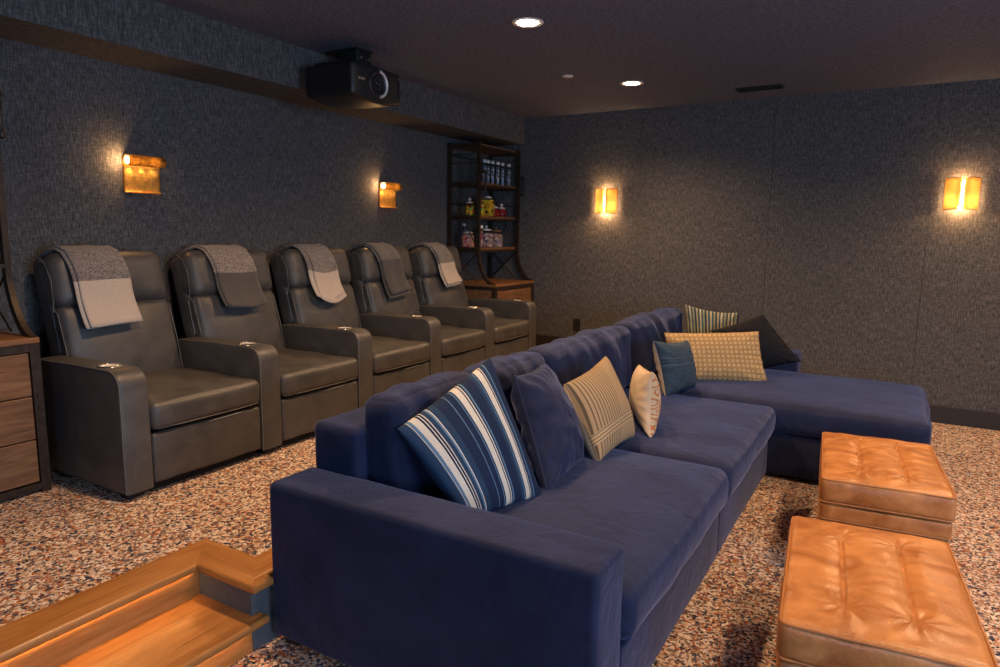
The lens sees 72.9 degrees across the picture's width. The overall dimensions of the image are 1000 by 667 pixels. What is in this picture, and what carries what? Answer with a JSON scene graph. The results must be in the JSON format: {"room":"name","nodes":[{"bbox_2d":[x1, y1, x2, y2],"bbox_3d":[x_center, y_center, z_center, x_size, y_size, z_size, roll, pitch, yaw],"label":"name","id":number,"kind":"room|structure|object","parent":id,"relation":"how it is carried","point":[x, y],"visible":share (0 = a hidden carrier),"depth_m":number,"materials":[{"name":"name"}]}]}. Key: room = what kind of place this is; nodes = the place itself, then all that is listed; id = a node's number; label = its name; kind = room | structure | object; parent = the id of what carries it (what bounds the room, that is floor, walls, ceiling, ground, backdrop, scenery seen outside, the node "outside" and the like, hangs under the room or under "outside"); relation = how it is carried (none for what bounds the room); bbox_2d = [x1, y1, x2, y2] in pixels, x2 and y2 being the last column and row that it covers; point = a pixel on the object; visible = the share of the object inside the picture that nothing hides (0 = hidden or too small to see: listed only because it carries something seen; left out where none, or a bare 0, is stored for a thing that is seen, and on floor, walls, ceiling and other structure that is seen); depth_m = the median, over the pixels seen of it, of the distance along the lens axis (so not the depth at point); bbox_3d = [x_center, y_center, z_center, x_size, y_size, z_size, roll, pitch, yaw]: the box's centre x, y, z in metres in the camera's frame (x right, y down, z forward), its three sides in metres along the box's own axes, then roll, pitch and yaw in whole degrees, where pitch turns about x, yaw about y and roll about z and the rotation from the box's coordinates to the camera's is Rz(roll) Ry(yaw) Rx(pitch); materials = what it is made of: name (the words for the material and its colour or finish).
{"room":"home theater","nodes":[
{"label":"home theater","id":0,"kind":"room"},
{"bbox_2d":[0,436,315,626],"bbox_3d":[-1.577,0.894,3.254,2.118,0.360,9.140,6,10,30],"label":"floor","id":1,"kind":"structure","parent":0,"point":[71,538],"depth_m":2.77,"materials":[{"name":"carpet"}]},
{"bbox_2d":[0,91,51,500],"bbox_3d":[-2.493,-0.267,2.777,0.569,2.055,0.813,6,10,30],"label":"etagere","id":2,"kind":"object","parent":1,"relation":"on","point":[24,451],"visible":1,"depth_m":3.03,"materials":[{"name":"brown wood"}]},
{"bbox_2d":[0,539,204,663],"bbox_3d":[-2.146,1.074,0.829,0.155,0.032,4.180,6,10,30],"label":"trim","id":3,"kind":"structure","parent":1,"relation":"attached to","point":[19,636],"depth_m":2.19,"materials":[{"name":"brown wood"}]},
{"bbox_2d":[33,251,281,499],"bbox_3d":[-1.817,0.125,3.518,0.978,1.079,0.886,6,10,30],"label":"recliner","id":4,"kind":"object","parent":1,"relation":"on","point":[129,413],"visible":0.93,"depth_m":3.36,"materials":[{"name":"grey leather"}]},
{"bbox_2d":[36,245,142,329],"bbox_3d":[-2.154,-0.255,3.549,0.432,0.410,0.314,6,10,30],"label":"throw blanket","id":5,"kind":"object","parent":4,"relation":"attached to","point":[101,278],"visible":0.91,"depth_m":3.47,"materials":[{"name":"grey fabric"}]},
{"bbox_2d":[144,367,259,429],"bbox_3d":[-1.710,0.305,3.479,0.725,0.161,0.613,6,10,30],"label":"seat cushion","id":6,"kind":"object","parent":4,"relation":"on","point":[177,398],"depth_m":3.36,"materials":[{"name":"grey leather"}]},
{"bbox_2d":[196,538,254,593],"bbox_3d":[-0.992,0.846,2.471,0.460,0.032,0.152,6,10,30],"label":"trim","id":7,"kind":"structure","parent":1,"relation":"attached to","point":[223,563],"depth_m":2.44,"materials":[{"name":"brown wood"}]},
{"bbox_2d":[254,574,273,593],"bbox_3d":[-0.830,0.867,2.338,0.042,0.032,0.084,6,10,30],"label":"trim","id":8,"kind":"structure","parent":1,"relation":"attached to","point":[264,581],"depth_m":2.33,"materials":[{"name":"brown wood"}]},
{"bbox_2d":[170,249,372,447],"bbox_3d":[-1.400,0.026,4.219,0.978,1.079,0.750,6,10,30],"label":"recliner","id":9,"kind":"object","parent":1,"relation":"on","point":[326,371],"visible":0.51,"depth_m":4.08,"materials":[{"name":"grey leather"}]},
{"bbox_2d":[179,244,267,307],"bbox_3d":[-1.742,-0.361,4.241,0.432,0.390,0.347,6,10,30],"label":"throw blanket","id":10,"kind":"object","parent":9,"relation":"attached to","point":[235,271],"visible":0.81,"depth_m":4.17,"materials":[{"name":"grey fabric"}]},
{"bbox_2d":[276,348,357,396],"bbox_3d":[-1.328,0.215,4.123,0.725,0.161,0.613,6,10,30],"label":"seat cushion","id":11,"kind":"object","parent":9,"relation":"on","point":[304,372],"depth_m":4.00,"materials":[{"name":"grey leather"}]},
{"bbox_2d":[270,248,440,394],"bbox_3d":[-1.018,-0.064,4.863,0.978,1.079,0.750,6,10,30],"label":"recliner","id":12,"kind":"object","parent":1,"relation":"on","point":[405,348],"visible":0.55,"depth_m":4.75,"materials":[{"name":"grey leather"}]},
{"bbox_2d":[276,243,346,302],"bbox_3d":[-1.368,-0.435,4.871,0.433,0.418,0.296,6,10,30],"label":"throw blanket","id":13,"kind":"object","parent":12,"relation":"attached to","point":[323,273],"visible":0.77,"depth_m":4.80,"materials":[{"name":"grey fabric"}]},
{"bbox_2d":[372,336,430,373],"bbox_3d":[-0.945,0.124,4.766,0.725,0.161,0.613,6,10,30],"label":"seat cushion","id":14,"kind":"object","parent":12,"relation":"on","point":[391,354],"depth_m":4.63,"materials":[{"name":"grey leather"}]},
{"bbox_2d":[347,247,493,371],"bbox_3d":[-0.635,-0.154,5.506,0.978,1.079,0.750,6,10,30],"label":"recliner","id":15,"kind":"object","parent":1,"relation":"on","point":[467,332],"visible":0.45,"depth_m":5.37,"materials":[{"name":"grey leather"}]},
{"bbox_2d":[346,242,410,298],"bbox_3d":[-0.993,-0.514,5.498,0.471,0.444,0.270,4,9,20],"label":"throw blanket","id":16,"kind":"object","parent":15,"relation":"attached to","point":[395,282],"visible":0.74,"depth_m":5.43,"materials":[{"name":"grey fabric"}]},
{"bbox_2d":[441,325,485,355],"bbox_3d":[-0.563,0.034,5.410,0.725,0.161,0.613,6,10,30],"label":"seat cushion","id":17,"kind":"object","parent":15,"relation":"on","point":[456,340],"depth_m":5.27,"materials":[{"name":"grey leather"}]},
{"bbox_2d":[409,246,536,355],"bbox_3d":[-0.252,-0.245,6.150,0.978,1.079,0.750,6,10,30],"label":"recliner","id":18,"kind":"object","parent":1,"relation":"on","point":[514,319],"visible":0.44,"depth_m":6.03,"materials":[{"name":"grey leather"}]},
{"bbox_2d":[407,242,462,286],"bbox_3d":[-0.611,-0.628,6.137,0.490,0.396,0.262,3,9,17],"label":"throw blanket","id":19,"kind":"object","parent":18,"relation":"attached to","point":[448,272],"visible":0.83,"depth_m":6.08,"materials":[{"name":"grey fabric"}]},
{"bbox_2d":[494,317,529,342],"bbox_3d":[-0.180,-0.056,6.053,0.725,0.161,0.613,6,10,30],"label":"seat cushion","id":20,"kind":"object","parent":18,"relation":"on","point":[506,329],"depth_m":5.91,"materials":[{"name":"grey leather"}]},
{"bbox_2d":[448,141,533,301],"bbox_3d":[-0.065,-0.841,6.862,0.569,2.055,0.796,6,10,30],"label":"etagere","id":21,"kind":"object","parent":1,"relation":"on","point":[487,287],"visible":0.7,"depth_m":6.62,"materials":[{"name":"brown wood"}]},
{"bbox_2d":[462,223,465,233],"bbox_3d":[-0.357,-0.981,6.754,0.039,0.235,0.039,6,10,30],"label":"tube","id":22,"kind":"object","parent":21,"relation":"on","point":[463,224],"visible":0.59,"depth_m":6.73,"materials":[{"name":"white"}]},
{"bbox_2d":[462,231,473,246],"bbox_3d":[-0.313,-0.923,6.619,0.120,0.161,0.120,6,10,30],"label":"candy jar","id":23,"kind":"object","parent":21,"relation":"on","point":[467,241],"visible":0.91,"depth_m":6.57,"materials":[{"name":"clear glass"}]},
{"bbox_2d":[465,198,473,214],"bbox_3d":[-0.297,-1.234,6.595,0.090,0.170,0.090,6,10,30],"label":"candy jar","id":24,"kind":"object","parent":21,"relation":"on","point":[469,208],"visible":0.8,"depth_m":6.56,"materials":[{"name":"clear glass"}]},
{"bbox_2d":[481,225,482,246],"bbox_3d":[-0.184,-0.952,6.637,0.037,0.215,0.037,6,10,30],"label":"tube","id":25,"kind":"object","parent":21,"relation":"on","point":[481,225],"visible":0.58,"depth_m":6.62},
{"bbox_2d":[481,197,483,215],"bbox_3d":[-0.186,-1.241,6.615,0.060,0.180,0.060,6,10,30],"label":"candy jar","id":26,"kind":"object","parent":21,"relation":"on","point":[482,204],"visible":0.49,"depth_m":6.60,"materials":[{"name":"clear glass"}]},
{"bbox_2d":[481,203,483,215],"bbox_3d":[-0.186,-1.214,6.619,0.060,0.125,0.060,6,10,30],"label":"jar","id":27,"kind":"object","parent":26,"relation":"attached to","point":[482,205],"depth_m":6.60,"materials":[{"name":"yellow glass"}]},
{"bbox_2d":[483,159,486,182],"bbox_3d":[-0.151,-1.578,6.588,0.039,0.225,0.039,6,10,30],"label":"tube","id":28,"kind":"object","parent":21,"relation":"on","point":[484,160],"visible":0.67,"depth_m":6.57,"materials":[{"name":"white"}]},
{"bbox_2d":[458,143,515,154],"bbox_3d":[-0.156,-1.843,6.776,0.320,0.024,0.734,6,10,30],"label":"shelf","id":29,"kind":"object","parent":21,"relation":"attached to","point":[472,147],"depth_m":6.70,"materials":[{"name":"brown wood"}]},
{"bbox_2d":[483,225,492,246],"bbox_3d":[-0.139,-0.982,6.829,0.144,0.220,0.144,6,10,30],"label":"candy jar","id":30,"kind":"object","parent":21,"relation":"on","point":[487,234],"visible":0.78,"depth_m":6.77,"materials":[{"name":"clear glass"}]},
{"bbox_2d":[486,160,489,182],"bbox_3d":[-0.118,-1.586,6.644,0.039,0.225,0.039,6,10,30],"label":"tube","id":31,"kind":"object","parent":21,"relation":"on","point":[488,161],"visible":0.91,"depth_m":6.63,"materials":[{"name":"plastic"}]},
{"bbox_2d":[482,196,494,215],"bbox_3d":[-0.120,-1.270,6.742,0.099,0.201,0.099,6,10,30],"label":"candy jar","id":32,"kind":"object","parent":21,"relation":"on","point":[489,204],"visible":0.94,"depth_m":6.70,"materials":[{"name":"clear glass"}]},
{"bbox_2d":[467,247,514,249],"bbox_3d":[-0.168,-0.872,6.919,0.320,0.024,0.734,6,10,30],"label":"shelf","id":33,"kind":"object","parent":21,"relation":"attached to","point":[468,248],"depth_m":6.76,"materials":[{"name":"brown wood"}]},
{"bbox_2d":[469,182,515,189],"bbox_3d":[-0.161,-1.487,6.829,0.320,0.024,0.734,6,10,30],"label":"shelf","id":34,"kind":"object","parent":21,"relation":"attached to","point":[471,184],"depth_m":6.75,"materials":[{"name":"brown wood"}]},
{"bbox_2d":[491,161,494,183],"bbox_3d":[-0.075,-1.596,6.716,0.039,0.225,0.039,6,10,30],"label":"tube","id":35,"kind":"object","parent":21,"relation":"on","point":[492,162],"visible":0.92,"depth_m":6.70,"materials":[{"name":"plastic"}]},
{"bbox_2d":[491,226,502,246],"bbox_3d":[-0.041,-0.995,6.956,0.140,0.210,0.140,6,10,30],"label":"candy jar","id":36,"kind":"object","parent":21,"relation":"on","point":[497,235],"visible":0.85,"depth_m":6.90,"materials":[{"name":"clear glass"}]},
{"bbox_2d":[495,206,498,216],"bbox_3d":[-0.055,-1.245,6.889,0.090,0.111,0.090,6,10,30],"label":"candy jar","id":37,"kind":"object","parent":21,"relation":"on","point":[496,207],"visible":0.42,"depth_m":6.86,"materials":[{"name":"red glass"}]},
{"bbox_2d":[496,162,499,184],"bbox_3d":[-0.024,-1.608,6.802,0.039,0.225,0.039,6,10,30],"label":"tube","id":38,"kind":"object","parent":21,"relation":"on","point":[497,163],"visible":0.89,"depth_m":6.79,"materials":[{"name":"plastic"}]},
{"bbox_2d":[481,216,514,219],"bbox_3d":[-0.165,-1.175,6.875,0.320,0.024,0.734,6,10,30],"label":"shelf","id":39,"kind":"object","parent":21,"relation":"attached to","point":[489,217],"depth_m":6.78,"materials":[{"name":"brown wood"}]},
{"bbox_2d":[498,204,505,216],"bbox_3d":[0.016,-1.270,6.978,0.096,0.135,0.096,6,10,30],"label":"candy jar","id":40,"kind":"object","parent":21,"relation":"on","point":[502,212],"visible":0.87,"depth_m":6.94,"materials":[{"name":"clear glass"}]},
{"bbox_2d":[501,163,503,184],"bbox_3d":[0.024,-1.619,6.883,0.039,0.225,0.039,6,10,30],"label":"tube","id":41,"kind":"object","parent":21,"relation":"on","point":[502,164],"visible":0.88,"depth_m":6.87,"materials":[{"name":"metal"}]},
{"bbox_2d":[507,164,510,185],"bbox_3d":[0.090,-1.635,6.994,0.039,0.225,0.039,6,10,30],"label":"tube","id":42,"kind":"object","parent":21,"relation":"on","point":[508,165],"visible":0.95,"depth_m":6.98,"materials":[{"name":"metal"}]},
{"bbox_2d":[199,572,278,650],"bbox_3d":[0.251,0.690,4.515,0.290,0.240,4.885,6,10,30],"label":"trim","id":43,"kind":"structure","parent":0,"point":[262,601],"depth_m":2.41,"materials":[{"name":"grey paint"}]},
{"bbox_2d":[0,38,489,357],"bbox_3d":[-2.439,-0.415,3.583,0.120,2.633,9.140,6,10,30],"label":"wall","id":44,"kind":"structure","parent":0,"point":[250,171],"depth_m":4.23,"materials":[{"name":"fabric"}]},
{"bbox_2d":[123,154,165,194],"bbox_3d":[-2.064,-0.922,3.936,0.087,0.212,0.225,6,10,30],"label":"sconce","id":45,"kind":"object","parent":44,"relation":"attached to","point":[141,174],"visible":1,"depth_m":3.93,"materials":[{"name":"orange glass"}]},
{"bbox_2d":[379,182,401,207],"bbox_3d":[-0.943,-1.187,5.822,0.087,0.212,0.225,6,10,30],"label":"sconce","id":46,"kind":"object","parent":44,"relation":"attached to","point":[387,191],"visible":1,"depth_m":5.81,"materials":[{"name":"gold metal"}]},
{"bbox_2d":[0,0,524,145],"bbox_3d":[-2.216,-1.592,3.285,0.465,0.311,9.040,6,10,30],"label":"beam","id":47,"kind":"structure","parent":0,"point":[149,35],"depth_m":3.86,"materials":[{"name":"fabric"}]},
{"bbox_2d":[254,548,272,578],"bbox_3d":[0.329,0.568,4.457,0.132,0.032,4.875,6,10,30],"label":"trim","id":48,"kind":"structure","parent":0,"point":[263,561],"depth_m":2.45,"materials":[{"name":"brown wood"}]},
{"bbox_2d":[153,0,999,117],"bbox_3d":[0.847,-1.445,1.484,7.670,0.100,9.140,6,10,30],"label":"ceiling","id":49,"kind":"structure","parent":0,"point":[682,52],"depth_m":4.17,"materials":[{"name":"paint"}]},
{"bbox_2d":[324,47,372,64],"bbox_3d":[-0.999,-1.789,4.432,0.340,0.128,0.260,6,10,30],"label":"mount","id":50,"kind":"object","parent":49,"relation":"attached to","point":[357,54],"visible":0.49,"depth_m":4.40,"materials":[{"name":"black plastic"}]},
{"bbox_2d":[306,60,399,108],"bbox_3d":[-0.938,-1.597,4.396,0.434,0.241,0.465,6,10,30],"label":"projector","id":51,"kind":"object","parent":50,"relation":"hanging from","point":[350,84],"visible":1,"depth_m":4.24,"materials":[{"name":"black plastic"}]},
{"bbox_2d":[512,17,543,27],"bbox_3d":[0.155,-1.743,3.800,0.180,0.008,0.180,6,10,30],"label":"recessed light","id":52,"kind":"object","parent":49,"relation":"in","point":[526,22],"visible":1,"depth_m":3.79,"materials":[{"name":"beige"}]},
{"bbox_2d":[562,75,572,77],"bbox_3d":[0.508,-1.925,5.076,0.084,0.009,0.084,6,10,30],"label":"sprinkler cover","id":53,"kind":"object","parent":49,"relation":"attached to","point":[563,76],"visible":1,"depth_m":5.06,"materials":[{"name":"white metal"}]},
{"bbox_2d":[620,81,642,85],"bbox_3d":[1.029,-1.952,5.289,0.180,0.008,0.180,6,10,30],"label":"recessed light","id":54,"kind":"object","parent":49,"relation":"in","point":[625,83],"visible":1,"depth_m":5.28,"materials":[{"name":"beige"}]},
{"bbox_2d":[736,84,783,92],"bbox_3d":[2.069,-1.952,5.392,0.340,0.012,0.130,6,10,30],"label":"ceiling vent","id":55,"kind":"object","parent":49,"relation":"in","point":[775,86],"visible":1,"depth_m":5.38,"materials":[{"name":"black plastic"}]},
{"bbox_2d":[229,422,999,666],"bbox_3d":[1.602,1.335,1.426,5.840,0.100,9.140,6,10,30],"label":"floor","id":56,"kind":"structure","parent":0,"point":[731,619],"depth_m":3.00,"materials":[{"name":"carpet"}]},
{"bbox_2d":[0,571,269,666],"bbox_3d":[-1.984,1.228,0.707,0.338,0.233,4.079,6,10,30],"label":"step","id":57,"kind":"structure","parent":56,"relation":"on","point":[173,625],"depth_m":2.23,"materials":[{"name":"orange wood"}]},
{"bbox_2d":[270,308,931,666],"bbox_3d":[1.117,0.499,3.594,2.064,0.909,4.107,6,10,30],"label":"sectional sofa","id":58,"kind":"object","parent":56,"relation":"on","point":[374,565],"visible":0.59,"depth_m":2.33,"materials":[{"name":"blue fabric"}]},
{"bbox_2d":[364,371,470,495],"bbox_3d":[-0.266,0.397,2.652,0.235,0.447,0.600,6,10,30],"label":"cushion","id":59,"kind":"object","parent":58,"relation":"on","point":[389,460],"depth_m":2.41,"materials":[{"name":"blue fabric"}]},
{"bbox_2d":[398,358,540,510],"bbox_3d":[-0.089,0.381,2.467,0.301,0.493,0.505,7,11,38],"label":"cushion","id":60,"kind":"object","parent":58,"relation":"on","point":[469,441],"visible":0.91,"depth_m":2.43,"materials":[{"name":"blue fabric"}]},
{"bbox_2d":[462,351,544,440],"bbox_3d":[0.027,0.321,3.177,0.244,0.435,0.623,6,10,30],"label":"cushion","id":61,"kind":"object","parent":58,"relation":"on","point":[523,362],"depth_m":3.07,"materials":[{"name":"blue fabric"}]},
{"bbox_2d":[511,362,583,489],"bbox_3d":[0.193,0.373,2.861,0.310,0.411,0.500,6,10,30],"label":"cushion","id":62,"kind":"object","parent":58,"relation":"on","point":[552,436],"visible":1,"depth_m":2.76,"materials":[{"name":"blue fabric"}]},
{"bbox_2d":[527,326,630,387],"bbox_3d":[0.492,0.213,3.942,0.247,0.448,1.204,6,10,30],"label":"cushion","id":63,"kind":"object","parent":58,"relation":"on","point":[570,357],"depth_m":3.80,"materials":[{"name":"blue fabric"}]},
{"bbox_2d":[431,441,728,639],"bbox_3d":[0.251,0.692,2.718,1.061,0.215,1.250,6,10,30],"label":"seat cushion","id":64,"kind":"object","parent":58,"relation":"on","point":[659,508],"depth_m":2.47,"materials":[{"name":"blue fabric"}]},
{"bbox_2d":[563,356,634,460],"bbox_3d":[0.493,0.347,3.256,0.280,0.359,0.655,6,10,30],"label":"cushion","id":65,"kind":"object","parent":58,"relation":"on","point":[601,405],"visible":0.93,"depth_m":3.11,"materials":[{"name":"beige fabric"}]},
{"bbox_2d":[629,365,660,437],"bbox_3d":[0.762,0.322,3.562,0.157,0.310,0.517,2,9,8],"label":"cushion","id":66,"kind":"object","parent":58,"relation":"on","point":[644,392],"visible":1,"depth_m":3.40,"materials":[{"name":"beige fabric"}]},
{"bbox_2d":[612,308,682,384],"bbox_3d":[1.108,0.065,4.974,0.255,0.455,1.211,6,10,30],"label":"cushion","id":67,"kind":"object","parent":58,"relation":"on","point":[645,328],"depth_m":4.66,"materials":[{"name":"blue fabric"}]},
{"bbox_2d":[653,340,696,395],"bbox_3d":[1.117,0.201,4.275,0.442,0.350,0.173,-6,11,-39],"label":"cushion","id":68,"kind":"object","parent":58,"relation":"on","point":[675,363],"visible":1,"depth_m":4.17,"materials":[{"name":"fabric"}]},
{"bbox_2d":[614,388,775,497],"bbox_3d":[0.891,0.542,3.793,1.059,0.218,1.282,6,10,30],"label":"seat cushion","id":69,"kind":"object","parent":58,"relation":"on","point":[726,433],"depth_m":3.49,"materials":[{"name":"blue fabric"}]},
{"bbox_2d":[685,304,738,332],"bbox_3d":[1.632,0.017,5.202,0.445,0.455,0.142,4,9,23],"label":"cushion","id":70,"kind":"object","parent":58,"relation":"on","point":[699,320],"visible":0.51,"depth_m":5.18,"materials":[{"name":"fabric"}]},
{"bbox_2d":[664,331,766,380],"bbox_3d":[1.480,0.156,4.648,0.696,0.343,0.193,1,8,5],"label":"cushion","id":71,"kind":"object","parent":58,"relation":"on","point":[733,356],"visible":0.66,"depth_m":4.58,"materials":[{"name":"beige fabric"}]},
{"bbox_2d":[710,314,801,368],"bbox_3d":[1.847,0.074,4.911,0.636,0.427,0.152,4,9,20],"label":"cushion","id":72,"kind":"object","parent":58,"relation":"on","point":[774,351],"visible":0.66,"depth_m":4.83,"materials":[{"name":"black fabric"}]},
{"bbox_2d":[625,369,931,444],"bbox_3d":[1.843,0.423,4.617,1.849,0.228,1.181,6,10,30],"label":"cushion","id":73,"kind":"object","parent":58,"relation":"on","point":[805,406],"depth_m":4.09,"materials":[{"name":"blue fabric"}]},
{"bbox_2d":[775,516,998,666],"bbox_3d":[1.154,0.951,2.125,0.516,0.444,0.812,5,9,25],"label":"tufted ottoman","id":74,"kind":"object","parent":56,"relation":"on","point":[851,596],"visible":1,"depth_m":1.92,"materials":[{"name":"leather"}]},
{"bbox_2d":[817,432,956,543],"bbox_3d":[1.797,0.795,3.233,0.519,0.445,0.815,5,9,25],"label":"tufted ottoman","id":75,"kind":"object","parent":56,"relation":"on","point":[884,484],"visible":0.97,"depth_m":2.92,"materials":[{"name":"leather"}]},
{"bbox_2d":[492,78,999,412],"bbox_3d":[3.129,-0.637,5.550,7.670,2.633,0.120,6,10,30],"label":"wall","id":76,"kind":"structure","parent":0,"point":[821,216],"depth_m":5.80,"materials":[{"name":"fabric"}]},
{"bbox_2d":[536,334,566,345],"bbox_3d":[0.738,0.115,6.996,2.030,0.143,0.018,6,10,30],"label":"baseboard","id":77,"kind":"structure","parent":76,"relation":"attached to","point":[540,339],"depth_m":7.14,"materials":[{"name":"paint"}]},
{"bbox_2d":[573,319,579,330],"bbox_3d":[0.786,-0.086,6.944,0.076,0.128,0.008,6,10,30],"label":"wall outlet","id":78,"kind":"object","parent":76,"relation":"attached to","point":[576,322],"visible":0.94,"depth_m":6.94,"materials":[{"name":"black plastic"}]},
{"bbox_2d":[595,188,617,213],"bbox_3d":[1.019,-1.286,6.583,0.230,0.240,0.102,6,10,30],"label":"sconce","id":79,"kind":"object","parent":76,"relation":"attached to","point":[606,201],"visible":1,"depth_m":6.55,"materials":[{"name":"yellow glass"}]},
{"bbox_2d":[942,177,981,209],"bbox_3d":[3.505,-1.060,5.137,0.230,0.240,0.102,6,10,30],"label":"sconce","id":80,"kind":"object","parent":76,"relation":"attached to","point":[959,193],"visible":1,"depth_m":5.11,"materials":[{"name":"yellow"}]},
{"bbox_2d":[929,405,999,430],"bbox_3d":[3.953,0.692,5.166,5.440,0.137,0.018,6,10,30],"label":"baseboard","id":81,"kind":"structure","parent":76,"relation":"attached to","point":[938,414],"depth_m":5.33,"materials":[{"name":"paint"}]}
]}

